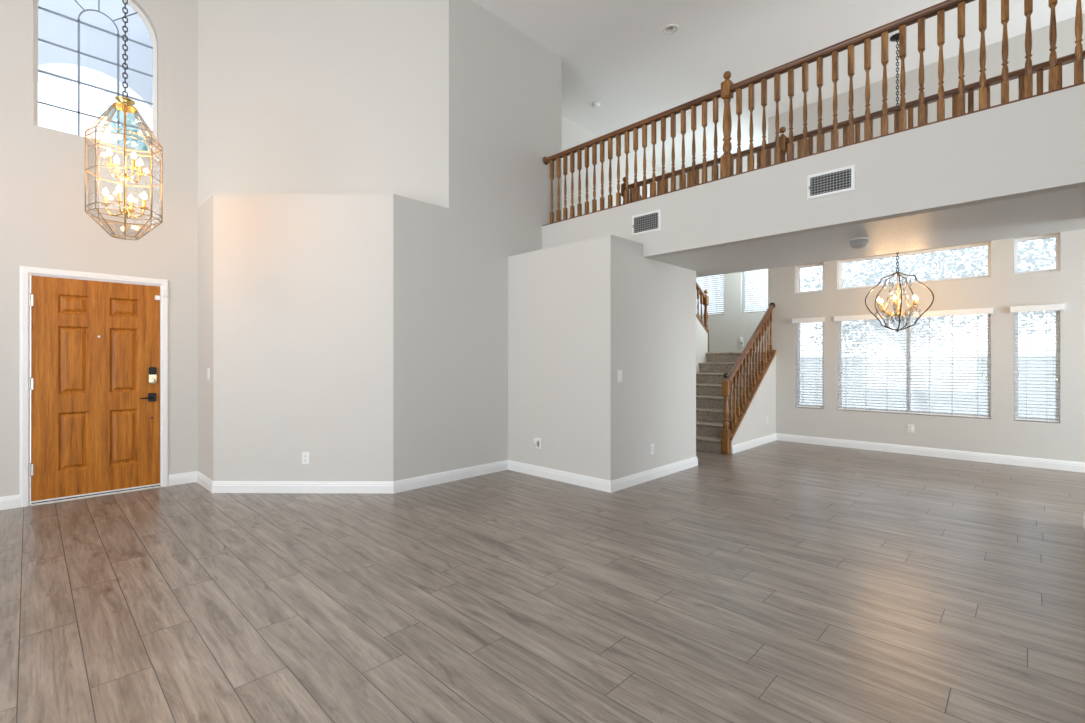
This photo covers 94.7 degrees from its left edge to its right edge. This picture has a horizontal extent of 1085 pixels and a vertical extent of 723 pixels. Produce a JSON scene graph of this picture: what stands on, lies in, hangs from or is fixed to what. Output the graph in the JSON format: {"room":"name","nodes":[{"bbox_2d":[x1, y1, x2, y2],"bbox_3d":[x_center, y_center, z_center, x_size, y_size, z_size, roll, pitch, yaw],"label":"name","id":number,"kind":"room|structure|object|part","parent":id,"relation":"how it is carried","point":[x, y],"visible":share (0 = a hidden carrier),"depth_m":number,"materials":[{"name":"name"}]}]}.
{"room":"empty living room","nodes":[
{"label":"empty living room","id":0,"kind":"room"},
{"bbox_2d":[38,8,151,130],"bbox_3d":[-5.944,-2.270,6.617,0.550,7.320,4.800,0,0,44],"label":"sky","id":1,"kind":"structure","parent":0,"point":[53,28],"depth_m":6.46,"materials":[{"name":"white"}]},
{"bbox_2d":[38,0,151,46],"bbox_3d":[-5.177,-4.380,5.872,2.690,0.200,4.800,0,0,44],"label":"sky","id":2,"kind":"structure","parent":0,"point":[137,31],"depth_m":6.17,"materials":[{"name":"blue"}]},
{"bbox_2d":[0,0,197,496],"bbox_3d":[-5.254,-1.355,3.749,0.160,5.250,4.450,0,0,44],"label":"wall","id":3,"kind":"structure","parent":0,"point":[45,223],"depth_m":4.71,"materials":[{"name":"grey paint"}]},
{"bbox_2d":[0,494,19,509],"bbox_3d":[-5.644,1.214,3.221,0.016,0.112,3.148,0,0,44],"label":"baseboard","id":4,"kind":"structure","parent":3,"relation":"attached to","point":[13,501],"depth_m":4.30,"materials":[{"name":"white paint"}]},
{"bbox_2d":[20,266,168,507],"bbox_3d":[-4.227,0.218,4.770,0.148,2.103,1.051,0,0,44],"label":"trim","id":5,"kind":"structure","parent":3,"relation":"attached to","point":[26,272],"depth_m":4.57,"materials":[{"name":"white paint"}]},
{"bbox_2d":[29,275,160,505],"bbox_3d":[-4.196,0.255,4.732,0.126,2.030,0.926,0,0,44],"label":"door","id":6,"kind":"structure","parent":3,"relation":"in","point":[94,381],"depth_m":4.70,"materials":[{"name":"brown wood"}]},
{"bbox_3d":[-3.897,0.358,4.998,0.055,0.084,0.066,0,0,44],"label":"handle","id":7,"kind":"part","parent":6,"relation":"part of","materials":[{"name":"black metal"}]},
{"bbox_2d":[155,290,167,299],"bbox_3d":[-3.851,-0.669,5.053,0.107,0.101,0.032,0,0,-26],"label":"sensor","id":8,"kind":"object","parent":6,"relation":"attached to","point":[165,292],"visible":1,"depth_m":5.05,"materials":[{"name":"white plastic"}]},
{"bbox_2d":[33,0,156,151],"bbox_3d":[-4.259,-2.866,4.801,0.060,1.550,0.883,0,0,44],"label":"window","id":9,"kind":"structure","parent":3,"relation":"in","point":[130,4],"depth_m":4.78,"materials":[{"name":"white paint"}]},
{"bbox_2d":[198,194,448,480],"bbox_3d":[-2.317,-0.174,5.056,2.656,2.888,0.463,0,0,0],"label":"wall","id":10,"kind":"structure","parent":0,"point":[323,319],"depth_m":4.84,"materials":[{"name":"grey paint"}]},
{"bbox_2d":[207,368,209,379],"bbox_3d":[-3.314,0.124,4.958,0.072,0.116,0.011,0,0,44],"label":"light switch","id":11,"kind":"object","parent":10,"relation":"attached to","point":[208,369],"visible":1,"depth_m":4.95,"materials":[{"name":"white plastic"}]},
{"bbox_2d":[302,452,309,463],"bbox_3d":[-2.287,0.933,4.827,0.072,0.116,0.011,0,0,0],"label":"outlet","id":12,"kind":"object","parent":10,"relation":"attached to","point":[305,455],"visible":1,"depth_m":4.83,"materials":[{"name":"white plastic"}]},
{"bbox_2d":[169,456,697,493],"bbox_3d":[-0.875,1.214,5.188,5.800,0.112,1.328,0,0,-12],"label":"baseboard","id":13,"kind":"structure","parent":10,"relation":"attached to","point":[388,487],"depth_m":5.01,"materials":[{"name":"white paint"}]},
{"bbox_2d":[198,0,448,207],"bbox_3d":[-2.318,-2.799,5.372,2.658,2.362,0.170,0,0,0],"label":"wall","id":14,"kind":"structure","parent":0,"point":[295,96],"depth_m":5.29,"materials":[{"name":"grey paint"}]},
{"bbox_2d":[449,0,561,470],"bbox_3d":[-0.412,-1.355,5.966,0.120,5.250,1.780,0,0,44],"label":"wall","id":15,"kind":"structure","parent":0,"point":[505,87],"depth_m":5.68,"materials":[{"name":"grey paint"}]},
{"bbox_2d":[0,435,1084,722],"bbox_3d":[1.160,1.271,2.513,11.040,0.002,11.900,0,0,44],"label":"floor","id":16,"kind":"structure","parent":0,"point":[776,581],"depth_m":2.69,"materials":[{"name":"brown wood"}]},
{"bbox_2d":[696,362,758,452],"bbox_3d":[2.693,0.643,7.933,1.098,1.252,1.826,0,0,44],"label":"staircase","id":17,"kind":"structure","parent":16,"relation":"on","point":[710,377],"depth_m":7.80,"materials":[{"name":"beige carpet"}]},
{"bbox_2d":[562,116,670,219],"bbox_3d":[1.345,-1.355,9.244,0.120,5.250,3.970,0,0,44],"label":"wall","id":18,"kind":"structure","parent":0,"point":[573,134],"depth_m":8.67,"materials":[{"name":"grey paint"}]},
{"bbox_2d":[508,234,775,480],"bbox_3d":[1.690,0.018,6.977,1.485,2.505,4.480,0,0,44],"label":"wall","id":19,"kind":"structure","parent":0,"point":[580,313],"depth_m":5.35,"materials":[{"name":"grey paint"}]},
{"bbox_2d":[534,438,540,448],"bbox_3d":[-0.064,0.905,5.530,0.094,0.116,0.040,0,0,44],"label":"outlet","id":20,"kind":"object","parent":19,"relation":"attached to","point":[537,441],"visible":1,"depth_m":5.52,"materials":[{"name":"white plastic"}]},
{"bbox_2d":[617,370,621,381],"bbox_3d":[0.768,0.144,4.955,0.011,0.116,0.072,0,0,44],"label":"light switch","id":21,"kind":"object","parent":19,"relation":"attached to","point":[619,372],"visible":1,"depth_m":4.95,"materials":[{"name":"white plastic"}]},
{"bbox_2d":[650,443,653,454],"bbox_3d":[1.184,0.943,5.383,0.010,0.116,0.072,0,0,44],"label":"outlet","id":22,"kind":"object","parent":19,"relation":"attached to","point":[651,445],"visible":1,"depth_m":5.37,"materials":[{"name":"white plastic"}]},
{"bbox_2d":[721,303,775,454],"bbox_3d":[3.111,0.157,7.480,0.127,2.226,1.775,0,0,44],"label":"balustrade","id":23,"kind":"object","parent":19,"relation":"on","point":[728,432],"visible":1,"depth_m":7.32,"materials":[{"name":"brown wood"}]},
{"bbox_3d":[2.524,0.754,6.877,0.092,1.031,0.092,0,0,44],"label":"newel post","id":24,"kind":"part","parent":23,"relation":"part of","materials":[{"name":"brown wood"}]},
{"bbox_3d":[3.132,-0.307,7.502,0.063,1.236,1.713,0,0,44],"label":"handrail","id":25,"kind":"part","parent":23,"relation":"part of","materials":[{"name":"brown wood"}]},
{"bbox_2d":[696,317,707,421],"bbox_3d":[2.120,-0.355,8.219,0.120,3.250,2.340,0,0,44],"label":"wall","id":26,"kind":"structure","parent":0,"point":[701,333],"depth_m":8.82,"materials":[{"name":"grey paint"}]},
{"bbox_2d":[640,195,708,351],"bbox_3d":[2.151,-1.384,8.251,0.140,2.442,2.430,0,0,44],"label":"balustrade","id":27,"kind":"object","parent":26,"relation":"on","point":[704,299],"visible":0.16,"depth_m":8.96,"materials":[{"name":"brown wood"}]},
{"bbox_3d":[2.148,-1.863,8.247,0.060,1.486,2.320,0,0,44],"label":"handrail","id":28,"kind":"part","parent":27,"relation":"part of","materials":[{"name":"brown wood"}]},
{"bbox_3d":[2.968,-0.691,9.091,0.085,1.056,0.085,0,0,44],"label":"newel post","id":29,"kind":"part","parent":27,"relation":"part of","materials":[{"name":"brown wood"}]},
{"bbox_2d":[676,150,767,408],"bbox_3d":[3.596,-1.355,9.859,2.490,5.250,0.150,0,0,44],"label":"wall","id":30,"kind":"structure","parent":0,"point":[726,330],"depth_m":9.68,"materials":[{"name":"grey paint"}]},
{"bbox_2d":[697,274,723,315],"bbox_3d":[3.345,-1.700,10.130,0.769,1.558,0.056,0,0,44],"label":"window","id":31,"kind":"structure","parent":30,"relation":"in","point":[722,274],"depth_m":10.05,"materials":[{"name":"white glass"}]},
{"bbox_2d":[696,275,723,315],"bbox_3d":[3.285,-1.708,10.069,0.811,1.567,0.113,0,0,44],"label":"window blind","id":32,"kind":"object","parent":31,"relation":"attached to","point":[715,311],"visible":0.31,"depth_m":9.98,"materials":[{"name":"white plastic"}]},
{"bbox_2d":[740,337,743,346],"bbox_3d":[3.794,-0.368,9.531,0.072,0.193,0.042,0,0,44],"label":"outlet","id":33,"kind":"object","parent":30,"relation":"attached to","point":[741,338],"visible":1,"depth_m":9.52,"materials":[{"name":"white plastic"}]},
{"bbox_2d":[742,269,767,312],"bbox_3d":[4.106,-1.700,9.389,0.682,1.558,0.056,0,0,44],"label":"window","id":34,"kind":"structure","parent":30,"relation":"in","point":[761,269],"depth_m":9.48,"materials":[{"name":"white glass"}]},
{"bbox_3d":[4.106,-1.700,9.389,0.682,1.558,0.056,0,0,44],"label":"frame","id":35,"kind":"part","parent":34,"relation":"part of","materials":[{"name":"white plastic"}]},
{"bbox_2d":[742,269,767,312],"bbox_3d":[4.047,-1.708,9.328,0.724,1.567,0.113,0,0,44],"label":"window blind","id":36,"kind":"object","parent":34,"relation":"attached to","point":[752,304],"visible":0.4,"depth_m":9.41,"materials":[{"name":"white plastic"}]},
{"bbox_3d":[4.066,-0.940,9.348,0.668,0.020,0.052,0,0,44],"label":"rail","id":37,"kind":"part","parent":36,"relation":"part of","materials":[{"name":"white plastic"}]},
{"bbox_2d":[706,352,766,361],"bbox_3d":[3.223,-0.073,9.389,2.368,0.178,1.044,0,0,44],"label":"floor","id":38,"kind":"structure","parent":0,"point":[710,356],"depth_m":8.73,"materials":[{"name":"beige carpet"}]},
{"bbox_2d":[473,0,1084,171],"bbox_3d":[1.353,-4.040,3.113,11.800,0.120,13.150,0,0,44],"label":"ceiling","id":39,"kind":"structure","parent":0,"point":[616,54],"depth_m":6.28,"materials":[{"name":"white paint"}]},
{"bbox_2d":[85,0,162,239],"bbox_3d":[-3.093,-2.448,3.705,0.409,3.062,0.409,0,0,29],"label":"pendant lantern","id":40,"kind":"object","parent":39,"relation":"hanging from","point":[93,134],"visible":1,"depth_m":3.70,"materials":[{"name":"gold metal"}]},
{"bbox_3d":[-3.286,-1.355,3.648,0.047,0.570,0.160,0,0,0],"label":"glass panel","id":41,"kind":"part","parent":40,"relation":"part of","materials":[{"name":"clear glass"}]},
{"bbox_3d":[-3.225,-0.995,3.666,0.128,0.150,0.167,0,0,-17],"label":"glass panel","id":42,"kind":"part","parent":40,"relation":"part of","materials":[{"name":"clear glass"}]},
{"bbox_3d":[-3.220,-1.760,3.667,0.137,0.240,0.167,0,0,-17],"label":"glass panel","id":43,"kind":"part","parent":40,"relation":"part of","materials":[{"name":"clear glass"}]},
{"bbox_3d":[-3.199,-1.245,3.660,0.035,0.060,0.033,0,0,0],"label":"bulb","id":44,"kind":"part","parent":40,"relation":"part of","materials":[{"name":"white glass"}]},
{"bbox_3d":[-3.129,-1.515,3.612,0.035,0.060,0.033,0,0,0],"label":"bulb","id":45,"kind":"part","parent":40,"relation":"part of","materials":[{"name":"white glass"}]},
{"bbox_3d":[-3.214,-0.995,3.771,0.128,0.150,0.167,0,0,29],"label":"glass panel","id":46,"kind":"part","parent":40,"relation":"part of","materials":[{"name":"clear glass"}]},
{"bbox_3d":[-3.150,-1.111,3.680,0.115,0.081,0.011,0,0,-23],"label":"arm","id":47,"kind":"part","parent":40,"relation":"part of","materials":[{"name":"gold metal"}]},
{"bbox_3d":[-3.112,-1.380,3.654,0.011,0.081,0.101,0,0,21],"label":"arm","id":48,"kind":"part","parent":40,"relation":"part of","materials":[{"name":"gold metal"}]},
{"bbox_3d":[-3.186,-1.515,3.741,0.035,0.060,0.033,0,0,0],"label":"bulb","id":49,"kind":"part","parent":40,"relation":"part of","materials":[{"name":"white glass"}]},
{"bbox_3d":[-3.048,-1.245,3.599,0.035,0.060,0.033,0,0,0],"label":"bulb","id":50,"kind":"part","parent":40,"relation":"part of","materials":[{"name":"white glass"}]},
{"bbox_3d":[-3.093,-1.400,3.705,0.409,0.966,0.409,0,0,29],"label":"came frame","id":51,"kind":"part","parent":40,"relation":"part of","materials":[{"name":"gold metal"}]},
{"bbox_3d":[-3.093,-1.921,3.705,0.148,0.089,0.148,0,0,0],"label":"crown","id":52,"kind":"part","parent":40,"relation":"part of","materials":[{"name":"gold metal"}]},
{"bbox_3d":[-3.092,-2.963,3.705,0.026,2.016,0.026,0,0,5],"label":"chain","id":53,"kind":"part","parent":40,"relation":"part of","materials":[{"name":"brown metal"}]},
{"bbox_3d":[-3.093,-1.478,3.705,0.044,0.795,0.044,0,0,0],"label":"stem","id":54,"kind":"part","parent":40,"relation":"part of","materials":[{"name":"gold metal"}]},
{"bbox_3d":[-3.042,-1.380,3.685,0.101,0.081,0.011,0,0,21],"label":"arm","id":55,"kind":"part","parent":40,"relation":"part of","materials":[{"name":"gold metal"}]},
{"bbox_3d":[-3.137,-1.245,3.811,0.035,0.060,0.033,0,0,0],"label":"bulb","id":56,"kind":"part","parent":40,"relation":"part of","materials":[{"name":"white glass"}]},
{"bbox_3d":[-2.999,-1.515,3.669,0.035,0.060,0.033,0,0,0],"label":"bulb","id":57,"kind":"part","parent":40,"relation":"part of","materials":[{"name":"white glass"}]},
{"bbox_3d":[-3.035,-1.111,3.729,0.115,0.081,0.011,0,0,-23],"label":"arm","id":58,"kind":"part","parent":40,"relation":"part of","materials":[{"name":"gold metal"}]},
{"bbox_3d":[-3.132,-0.995,3.837,0.167,0.150,0.128,0,0,-16],"label":"glass panel","id":59,"kind":"part","parent":40,"relation":"part of","materials":[{"name":"clear glass"}]},
{"bbox_3d":[-3.056,-1.515,3.798,0.035,0.060,0.033,0,0,0],"label":"bulb","id":60,"kind":"part","parent":40,"relation":"part of","materials":[{"name":"white glass"}]},
{"bbox_3d":[-2.987,-1.245,3.750,0.035,0.060,0.033,0,0,0],"label":"bulb","id":61,"kind":"part","parent":40,"relation":"part of","materials":[{"name":"white glass"}]},
{"bbox_3d":[-3.029,-1.760,3.822,0.167,0.240,0.137,0,0,29],"label":"glass panel","id":62,"kind":"part","parent":40,"relation":"part of","materials":[{"name":"clear glass"}]},
{"bbox_3d":[-3.027,-0.995,3.826,0.167,0.150,0.128,0,0,29],"label":"glass panel","id":63,"kind":"part","parent":40,"relation":"part of","materials":[{"name":"clear glass"}]},
{"bbox_3d":[-2.997,-1.355,3.882,0.161,0.570,0.045,0,0,44],"label":"glass panel","id":64,"kind":"part","parent":40,"relation":"part of","materials":[{"name":"clear glass"}]},
{"bbox_2d":[592,102,599,107],"bbox_3d":[0.829,-3.955,7.723,0.130,0.048,0.130,0,0,44],"label":"smoke detector","id":65,"kind":"object","parent":39,"relation":"attached to","point":[594,104],"visible":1,"depth_m":7.69,"materials":[{"name":"white plastic"}]},
{"bbox_2d":[663,24,678,34],"bbox_3d":[1.538,-3.971,5.985,0.196,0.016,0.196,0,0,44],"label":"recessed light","id":66,"kind":"object","parent":39,"relation":"in","point":[669,29],"visible":1,"depth_m":5.97,"materials":[{"name":"white plastic"}]},
{"bbox_2d":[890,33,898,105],"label":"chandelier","id":67,"kind":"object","parent":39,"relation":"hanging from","point":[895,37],"depth_m":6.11,"materials":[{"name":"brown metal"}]},
{"bbox_3d":[4.345,-2.545,6.121,0.027,2.895,0.026,0,0,-10],"label":"chain","id":68,"kind":"part","parent":67,"relation":"part of","materials":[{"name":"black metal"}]},
{"bbox_2d":[865,252,933,331],"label":"chandelier","id":69,"kind":"object","parent":39,"relation":"hanging from","point":[897,305],"depth_m":6.11,"materials":[{"name":"brown metal"}]},
{"bbox_3d":[4.220,-0.678,6.143,0.193,0.236,0.141,0,0,44],"label":"arm","id":70,"kind":"part","parent":69,"relation":"part of","materials":[{"name":"gold metal"}]},
{"bbox_3d":[4.268,-0.678,6.035,0.072,0.236,0.204,0,0,44],"label":"arm","id":71,"kind":"part","parent":69,"relation":"part of","materials":[{"name":"gold metal"}]},
{"bbox_3d":[4.345,-0.804,6.120,0.072,0.545,0.070,0,0,44],"label":"stem","id":72,"kind":"part","parent":69,"relation":"part of","materials":[{"name":"gold metal"}]},
{"bbox_3d":[4.379,-0.678,6.011,0.069,0.236,0.203,0,0,-17],"label":"arm","id":73,"kind":"part","parent":69,"relation":"part of","materials":[{"name":"gold metal"}]},
{"bbox_2d":[542,84,1084,258],"bbox_3d":[2.543,-1.400,3.902,6.995,0.600,0.120,0,0,44],"label":"wall","id":74,"kind":"structure","parent":0,"point":[1035,145],"depth_m":3.77,"materials":[{"name":"grey paint"}]},
{"bbox_2d":[632,209,660,235],"bbox_3d":[1.079,-1.449,5.226,0.350,0.218,0.022,0,0,44],"label":"air vent","id":75,"kind":"object","parent":74,"relation":"in","point":[648,222],"visible":1,"depth_m":5.22,"materials":[{"name":"white plastic"}]},
{"bbox_2d":[542,0,1084,225],"bbox_3d":[2.538,-2.210,3.901,6.990,1.020,0.108,0,0,44],"label":"balustrade","id":76,"kind":"object","parent":74,"relation":"on","point":[727,90],"visible":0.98,"depth_m":4.14,"materials":[{"name":"brown wood"}]},
{"bbox_3d":[0.868,-2.544,5.531,2.319,0.056,0.060,0,0,44],"label":"handrail","id":77,"kind":"part","parent":76,"relation":"part of","materials":[{"name":"brown wood"}]},
{"bbox_3d":[1.732,-2.182,4.690,0.090,0.936,0.090,0,0,44],"label":"newel post","id":78,"kind":"part","parent":76,"relation":"part of","materials":[{"name":"brown wood"}]},
{"bbox_3d":[2.537,-1.707,3.899,6.989,0.014,0.103,0,0,44],"label":"shoe rail","id":79,"kind":"part","parent":76,"relation":"part of","materials":[{"name":"brown wood"}]},
{"bbox_3d":[3.406,-2.544,3.063,4.577,0.056,0.060,0,0,44],"label":"handrail","id":80,"kind":"part","parent":76,"relation":"part of","materials":[{"name":"brown wood"}]},
{"bbox_2d":[807,164,854,199],"bbox_3d":[2.315,-1.440,4.024,0.348,0.204,0.022,0,0,44],"label":"air vent","id":81,"kind":"object","parent":74,"relation":"in","point":[839,180],"visible":1,"depth_m":4.02,"materials":[{"name":"white plastic"}]},
{"bbox_2d":[650,187,1084,277],"bbox_3d":[2.167,-1.150,5.384,9.600,0.100,1.480,0,0,44],"label":"ceiling","id":82,"kind":"structure","parent":0,"point":[1063,210],"depth_m":4.37,"materials":[{"name":"white paint"}]},
{"bbox_2d":[849,237,868,248],"bbox_3d":[2.842,-1.058,4.490,0.150,0.084,0.150,0,0,44],"label":"smoke detector","id":83,"kind":"object","parent":82,"relation":"attached to","point":[859,242],"visible":1,"depth_m":4.44,"materials":[{"name":"white plastic"}]},
{"bbox_2d":[768,13,1084,462],"bbox_3d":[6.442,-1.355,5.585,7.550,5.250,0.150,0,0,44],"label":"wall","id":84,"kind":"structure","parent":0,"point":[1001,434],"depth_m":6.45,"materials":[{"name":"grey paint"}]},
{"bbox_2d":[796,322,822,408],"bbox_3d":[4.188,0.033,7.803,0.403,1.383,0.056,0,0,44],"label":"window","id":85,"kind":"structure","parent":84,"relation":"in","point":[813,346],"depth_m":7.83,"materials":[{"name":"white glass"}]},
{"bbox_2d":[792,317,823,407],"bbox_3d":[4.123,0.024,7.747,0.446,1.392,0.113,0,0,44],"label":"window blind","id":86,"kind":"object","parent":85,"relation":"attached to","point":[816,319],"visible":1,"depth_m":7.76,"materials":[{"name":"white plastic"}]},
{"bbox_3d":[4.149,0.705,7.762,0.389,0.020,0.052,0,0,44],"label":"rail","id":87,"kind":"part","parent":86,"relation":"part of","materials":[{"name":"white plastic"}]},
{"bbox_3d":[4.226,-0.217,7.630,0.017,0.745,0.017,0,0,22],"label":"pull cord","id":88,"kind":"part","parent":86,"relation":"part of","materials":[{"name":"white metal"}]},
{"bbox_2d":[796,263,822,293],"bbox_3d":[4.188,-1.290,7.803,0.403,0.448,0.056,0,0,44],"label":"window","id":89,"kind":"structure","parent":84,"relation":"in","point":[809,278],"depth_m":7.83,"materials":[{"name":"white glass"}]},
{"bbox_2d":[732,433,1084,472],"bbox_3d":[5.849,1.214,4.889,7.430,0.112,1.675,0,0,44],"label":"baseboard","id":90,"kind":"structure","parent":84,"relation":"attached to","point":[923,451],"depth_m":6.74,"materials":[{"name":"white paint"}]},
{"bbox_2d":[908,424,913,432],"bbox_3d":[5.038,0.917,6.837,0.072,0.116,0.010,0,0,44],"label":"outlet","id":91,"kind":"object","parent":84,"relation":"attached to","point":[910,426],"visible":1,"depth_m":6.83,"materials":[{"name":"white plastic"}]},
{"bbox_2d":[838,314,990,418],"bbox_3d":[5.078,0.033,6.938,1.712,1.383,0.056,0,0,44],"label":"window","id":92,"kind":"structure","parent":84,"relation":"in","point":[935,369],"depth_m":6.86,"materials":[{"name":"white glass"}]},
{"bbox_2d":[834,308,992,417],"bbox_3d":[5.016,0.024,6.879,1.764,1.392,0.113,0,0,44],"label":"window blind","id":93,"kind":"object","parent":92,"relation":"attached to","point":[975,311],"visible":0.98,"depth_m":6.82,"materials":[{"name":"white plastic"}]},
{"bbox_3d":[5.038,0.705,6.897,1.698,0.020,0.052,0,0,44],"label":"rail","id":94,"kind":"part","parent":93,"relation":"part of","materials":[{"name":"white plastic"}]},
{"bbox_3d":[5.600,-0.182,6.293,0.017,0.815,0.017,0,0,22],"label":"pull cord","id":95,"kind":"part","parent":93,"relation":"part of","materials":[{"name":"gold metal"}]},
{"bbox_2d":[838,242,990,289],"bbox_3d":[5.078,-1.290,6.938,1.712,0.448,0.056,0,0,44],"label":"window","id":96,"kind":"structure","parent":84,"relation":"in","point":[969,261],"depth_m":6.86,"materials":[{"name":"white glass"}]},
{"bbox_2d":[1014,310,1059,422],"bbox_3d":[5.984,0.033,6.057,0.393,1.383,0.056,0,0,44],"label":"window","id":97,"kind":"structure","parent":84,"relation":"in","point":[1019,352],"depth_m":6.07,"materials":[{"name":"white glass"}]},
{"bbox_2d":[1010,304,1063,421],"bbox_3d":[5.923,0.024,5.997,0.456,1.392,0.113,0,0,44],"label":"window blind","id":98,"kind":"object","parent":97,"relation":"attached to","point":[1049,307],"visible":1,"depth_m":5.99,"materials":[{"name":"white plastic"}]},
{"bbox_3d":[5.944,0.705,6.016,0.379,0.020,0.052,0,0,44],"label":"rail","id":99,"kind":"part","parent":98,"relation":"part of","materials":[{"name":"white plastic"}]},
{"bbox_3d":[6.035,-0.182,5.870,0.017,0.815,0.017,0,0,-23],"label":"pull cord","id":100,"kind":"part","parent":98,"relation":"part of","materials":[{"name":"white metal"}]},
{"bbox_2d":[1014,233,1059,274],"bbox_3d":[5.984,-1.290,6.057,0.393,0.448,0.056,0,0,44],"label":"window","id":101,"kind":"structure","parent":84,"relation":"in","point":[1035,254],"depth_m":6.07,"materials":[{"name":"white glass"}]},
{"bbox_3d":[2.167,-1.450,5.384,9.600,0.500,1.480,0,0,44],"label":"floor","id":102,"kind":"structure","parent":0,"visible":0},
{"bbox_2d":[621,50,1084,203],"bbox_3d":[3.617,-2.200,4.921,6.835,1.000,0.100,0,0,44],"label":"balustrade","id":103,"kind":"object","parent":102,"relation":"on","point":[1039,68],"visible":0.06,"depth_m":5.13,"materials":[{"name":"brown wood"}]},
{"bbox_3d":[1.200,-2.155,7.272,0.090,0.911,0.090,0,0,44],"label":"newel post","id":104,"kind":"part","parent":103,"relation":"part of","materials":[{"name":"brown wood"}]},
{"bbox_3d":[1.981,-2.524,6.513,2.088,0.056,0.060,0,0,44],"label":"handrail","id":105,"kind":"part","parent":103,"relation":"part of","materials":[{"name":"brown wood"}]},
{"bbox_3d":[2.763,-2.155,5.753,0.090,0.911,0.090,0,0,44],"label":"newel post","id":106,"kind":"part","parent":103,"relation":"part of","materials":[{"name":"brown wood"}]},
{"bbox_3d":[4.431,-2.524,4.130,4.564,0.056,0.060,0,0,44],"label":"handrail","id":107,"kind":"part","parent":103,"relation":"part of","materials":[{"name":"brown wood"}]},
{"bbox_3d":[5.613,0.085,2.318,4.185,2.370,0.150,0,0,44],"label":"wall partition","id":108,"kind":"structure","parent":0,"visible":0},
{"bbox_2d":[1083,513,1084,530],"bbox_3d":[5.607,1.214,2.324,4.201,0.112,0.182,0,0,44],"label":"baseboard","id":109,"kind":"structure","parent":108,"relation":"attached to","point":[1084,513],"depth_m":3.81,"materials":[{"name":"white paint"}]},
{"label":"outside","id":110,"kind":"structure","parent":0,"visible":0},
{"bbox_2d":[30,395,30,491],"bbox_3d":[2.391,1.430,6.044,55.000,0.080,56.000,0,0,44],"label":"ground","id":111,"kind":"structure","parent":110,"point":[30,395],"depth_m":9.21,"materials":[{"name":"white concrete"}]}
]}

